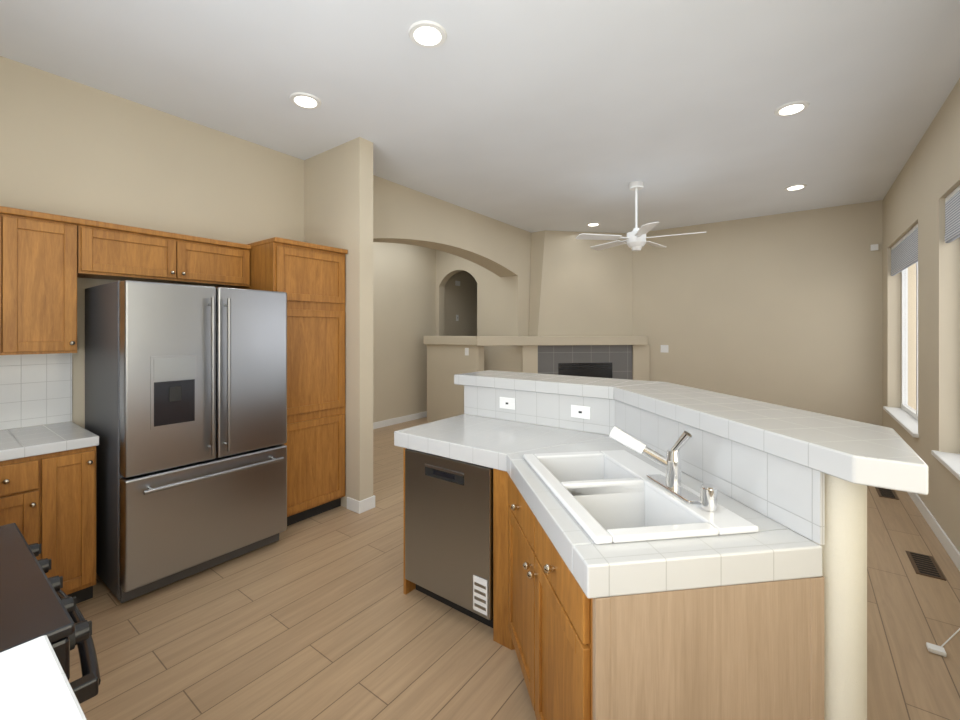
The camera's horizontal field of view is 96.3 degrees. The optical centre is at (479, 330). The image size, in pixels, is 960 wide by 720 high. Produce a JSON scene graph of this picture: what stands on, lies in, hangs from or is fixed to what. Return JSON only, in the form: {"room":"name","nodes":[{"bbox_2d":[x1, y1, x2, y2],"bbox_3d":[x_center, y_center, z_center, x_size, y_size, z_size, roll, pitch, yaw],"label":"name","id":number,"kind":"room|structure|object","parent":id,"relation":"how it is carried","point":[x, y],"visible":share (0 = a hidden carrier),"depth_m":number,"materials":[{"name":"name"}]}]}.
{"room":"kitchen","nodes":[
{"label":"kitchen","id":0,"kind":"room"},
{"bbox_2d":[0,56,959,551],"bbox_3d":[0.259,-0.050,3.915,6.600,3.100,8.030,0,0,37],"label":"wall","id":1,"kind":"structure","parent":0,"point":[798,310],"depth_m":4.85,"materials":[{"name":"paint"}]},
{"bbox_2d":[0,206,23,354],"bbox_3d":[-2.840,-0.268,2.167,0.306,0.794,0.665,0,0,37],"label":"upper cabinet","id":2,"kind":"object","parent":1,"relation":"attached to","point":[11,219],"depth_m":2.33,"materials":[{"name":"brown wood"}]},
{"bbox_2d":[24,210,83,354],"bbox_3d":[-2.603,-0.268,2.486,0.306,0.794,0.360,0,0,37],"label":"upper cabinet","id":3,"kind":"object","parent":1,"relation":"attached to","point":[47,260],"depth_m":2.46,"materials":[{"name":"brown wood"}]},
{"bbox_2d":[84,219,250,287],"bbox_3d":[-2.197,-0.505,3.032,0.306,0.320,0.991,0,0,37],"label":"upper cabinet","id":4,"kind":"object","parent":1,"relation":"attached to","point":[112,251],"depth_m":2.88,"materials":[{"name":"brown wood"}]},
{"bbox_2d":[347,495,374,508],"bbox_3d":[-1.134,1.450,3.842,0.613,0.100,0.030,0,0,37],"label":"baseboard","id":5,"kind":"structure","parent":1,"relation":"attached to","point":[367,504],"depth_m":3.60,"materials":[{"name":"white"}]},
{"bbox_2d":[373,411,426,428],"bbox_3d":[-1.768,1.450,6.359,0.030,0.100,3.310,0,0,37],"label":"baseboard","id":6,"kind":"structure","parent":1,"relation":"attached to","point":[384,423],"depth_m":6.97,"materials":[{"name":"white wood"}]},
{"bbox_2d":[661,345,667,352],"bbox_3d":[2.900,0.280,6.761,0.118,0.118,0.008,0,0,37],"label":"light switch","id":7,"kind":"object","parent":1,"relation":"attached to","point":[664,348],"visible":1,"depth_m":6.76,"materials":[{"name":"white plastic"}]},
{"bbox_2d":[871,244,877,250],"bbox_3d":[4.855,-1.028,5.293,0.070,0.075,0.029,0,0,37],"label":"detector","id":8,"kind":"object","parent":1,"relation":"attached to","point":[874,247],"visible":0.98,"depth_m":5.28,"materials":[{"name":"white plastic"}]},
{"bbox_2d":[883,224,918,437],"bbox_3d":[4.276,-0.025,4.284,0.195,1.870,1.660,0,0,37],"label":"window","id":9,"kind":"structure","parent":1,"relation":"in","point":[904,252],"depth_m":4.53,"materials":[{"name":"white"}]},
{"bbox_2d":[907,492,959,570],"bbox_3d":[2.832,1.450,2.461,0.016,0.100,6.990,0,0,37],"label":"baseboard","id":10,"kind":"structure","parent":1,"relation":"attached to","point":[952,551],"depth_m":3.11,"materials":[{"name":"white"}]},
{"bbox_2d":[931,185,959,480],"bbox_3d":[2.909,-0.025,2.447,0.195,1.870,1.660,0,0,37],"label":"window","id":11,"kind":"structure","parent":1,"relation":"in","point":[950,462],"depth_m":2.93,"materials":[{"name":"white"}]},
{"bbox_2d":[0,0,959,232],"bbox_3d":[0.262,-1.650,3.919,6.600,0.100,8.100,0,0,37],"label":"ceiling","id":12,"kind":"structure","parent":0,"point":[531,116],"depth_m":2.81,"materials":[{"name":"paint"}]},
{"bbox_2d":[289,92,321,108],"bbox_3d":[-1.209,-1.593,2.982,0.208,0.013,0.208,0,0,37],"label":"recessed light","id":13,"kind":"object","parent":12,"relation":"in","point":[304,100],"visible":0.98,"depth_m":2.96,"materials":[{"name":"white plastic"}]},
{"bbox_2d":[408,20,446,47],"bbox_3d":[-0.282,-1.593,2.317,0.208,0.013,0.208,0,0,37],"label":"recessed light","id":14,"kind":"object","parent":12,"relation":"in","point":[427,34],"visible":0.96,"depth_m":2.30,"materials":[{"name":"white plastic"}]},
{"bbox_2d":[586,222,599,225],"bbox_3d":[1.694,-1.593,6.430,0.208,0.013,0.208,0,0,37],"label":"recessed light","id":15,"kind":"object","parent":12,"relation":"in","point":[593,224],"visible":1,"depth_m":6.41,"materials":[{"name":"white"}]},
{"bbox_2d":[576,181,705,250],"bbox_3d":[1.725,-1.234,4.659,1.293,0.729,1.285,0,0,37],"label":"fan","id":16,"kind":"object","parent":12,"relation":"hanging from","point":[636,237],"visible":1,"depth_m":4.60,"materials":[{"name":"white metal"}]},
{"bbox_2d":[774,100,809,116],"bbox_3d":[2.235,-1.593,3.086,0.208,0.013,0.208,0,0,37],"label":"recessed light","id":17,"kind":"object","parent":12,"relation":"in","point":[791,108],"visible":1,"depth_m":3.07,"materials":[{"name":"white plastic"}]},
{"bbox_2d":[784,184,806,190],"bbox_3d":[3.502,-1.593,4.773,0.208,0.013,0.208,0,0,37],"label":"recessed light","id":18,"kind":"object","parent":12,"relation":"in","point":[794,187],"visible":0.96,"depth_m":4.75,"materials":[{"name":"white plastic"}]},
{"bbox_2d":[69,417,959,719],"bbox_3d":[0.262,1.550,3.919,6.600,0.100,8.100,0,0,37],"label":"floor","id":19,"kind":"structure","parent":0,"point":[321,617],"depth_m":2.10,"materials":[{"name":"brown wood"}]},
{"bbox_2d":[0,635,86,719],"bbox_3d":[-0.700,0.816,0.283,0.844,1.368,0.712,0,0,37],"label":"countertop","id":20,"kind":"structure","parent":19,"relation":"on","point":[34,683],"depth_m":0.70,"materials":[{"name":"white"}]},
{"bbox_2d":[0,353,98,603],"bbox_3d":[-2.481,0.816,2.355,0.662,1.368,0.476,0,0,37],"label":"base cabinet","id":21,"kind":"object","parent":19,"relation":"on","point":[48,486],"visible":0.88,"depth_m":2.31,"materials":[{"name":"brown wood"}]},
{"bbox_2d":[0,523,100,703],"bbox_3d":[-1.308,1.012,0.822,0.760,0.975,0.816,0,0,37],"label":"range","id":22,"kind":"object","parent":19,"relation":"on","point":[36,602],"visible":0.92,"depth_m":0.93,"materials":[{"name":"black metal"}]},
{"bbox_2d":[85,280,286,602],"bbox_3d":[-1.917,0.613,2.869,0.897,1.775,0.910,0,0,37],"label":"fridge","id":23,"kind":"object","parent":19,"relation":"on","point":[186,404],"visible":1,"depth_m":2.54,"materials":[{"name":"grey metal"}]},
{"bbox_2d":[238,237,347,525],"bbox_3d":[-1.561,0.407,3.569,0.686,2.185,0.627,0,0,37],"label":"pantry","id":24,"kind":"object","parent":19,"relation":"on","point":[308,278],"visible":0.52,"depth_m":3.39,"materials":[{"name":"brown wood"}]},
{"bbox_2d":[424,231,649,421],"bbox_3d":[0.875,-0.049,6.994,3.092,3.098,2.046,0,0,37],"label":"fireplace","id":25,"kind":"object","parent":19,"relation":"on","point":[581,309],"visible":0.75,"depth_m":6.87,"materials":[{"name":"paint"}]},
{"bbox_2d":[465,348,468,355],"bbox_3d":[-0.205,0.320,6.641,0.072,0.118,0.008,0,0,37],"label":"light switch","id":26,"kind":"object","parent":25,"relation":"attached to","point":[466,351],"visible":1,"depth_m":6.63,"materials":[{"name":"white plastic"}]},
{"bbox_2d":[394,382,889,719],"bbox_3d":[0.373,0.938,1.941,2.016,1.126,1.522,0,0,37],"label":"kitchen island","id":27,"kind":"object","parent":19,"relation":"on","point":[767,620],"depth_m":1.19,"materials":[{"name":"white tile"}]},
{"bbox_2d":[405,449,492,627],"bbox_3d":[-0.010,1.079,2.491,0.590,0.827,0.612,0,0,37],"label":"dishwasher","id":28,"kind":"object","parent":27,"relation":"in","point":[448,531],"visible":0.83,"depth_m":2.22,"materials":[{"name":"grey metal"}]},
{"bbox_2d":[500,397,514,409],"bbox_3d":[0.175,0.465,2.764,0.118,0.072,0.007,0,0,37],"label":"electrical outlet","id":29,"kind":"object","parent":27,"relation":"attached to","point":[507,403],"visible":1,"depth_m":2.76,"materials":[{"name":"white plastic"}]},
{"bbox_2d":[454,370,665,397],"bbox_3d":[0.466,0.340,2.798,1.306,0.070,0.423,0,0,37],"label":"island countertop","id":30,"kind":"structure","parent":27,"relation":"on","point":[565,384],"depth_m":2.60,"materials":[{"name":"white tile"}]},
{"bbox_2d":[571,405,589,419],"bbox_3d":[0.576,0.465,2.465,0.118,0.072,0.007,0,0,37],"label":"electrical outlet","id":31,"kind":"object","parent":27,"relation":"attached to","point":[581,412],"visible":1,"depth_m":2.46,"materials":[{"name":"white plastic"}]},
{"bbox_2d":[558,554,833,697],"bbox_3d":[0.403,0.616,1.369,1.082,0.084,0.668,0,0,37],"label":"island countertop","id":32,"kind":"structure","parent":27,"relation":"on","point":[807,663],"depth_m":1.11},
{"bbox_2d":[523,450,758,543],"bbox_3d":[0.494,0.649,1.582,0.490,0.188,0.800,0,0,-8],"label":"sink","id":33,"kind":"object","parent":32,"relation":"in","point":[611,496],"visible":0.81,"depth_m":1.57,"materials":[{"name":"white ceramic"}]},
{"bbox_2d":[700,483,716,511],"bbox_3d":[0.713,0.518,1.341,0.045,0.072,0.045,0,0,37],"label":"soap dispenser","id":34,"kind":"object","parent":33,"relation":"on","point":[708,497],"visible":1,"depth_m":1.32,"materials":[{"name":"silver metal"}]},
{"bbox_2d":[609,426,699,502],"bbox_3d":[0.637,0.450,1.546,0.333,0.208,0.224,0,0,37],"label":"faucet","id":35,"kind":"object","parent":32,"relation":"on","point":[670,462],"visible":0.9,"depth_m":1.50,"materials":[{"name":"silver metal"}]},
{"bbox_2d":[875,487,898,499],"bbox_3d":[3.767,1.496,3.990,0.130,0.008,0.340,0,0,37],"label":"floor vent","id":36,"kind":"object","parent":19,"relation":"in","point":[886,493],"visible":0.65,"depth_m":3.95,"materials":[{"name":"brown metal"}]},
{"bbox_2d":[905,550,945,580],"bbox_3d":[2.848,1.496,2.755,0.130,0.008,0.340,0,0,37],"label":"floor vent","id":37,"kind":"object","parent":19,"relation":"in","point":[924,565],"visible":1,"depth_m":2.74,"materials":[{"name":"brown metal"}]},
{"bbox_2d":[926,628,959,656],"bbox_3d":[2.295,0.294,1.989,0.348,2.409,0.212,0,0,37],"label":"mop","id":38,"kind":"object","parent":19,"relation":"on","point":[936,649],"visible":0.96,"depth_m":2.00,"materials":[{"name":"white plastic"}]}
]}

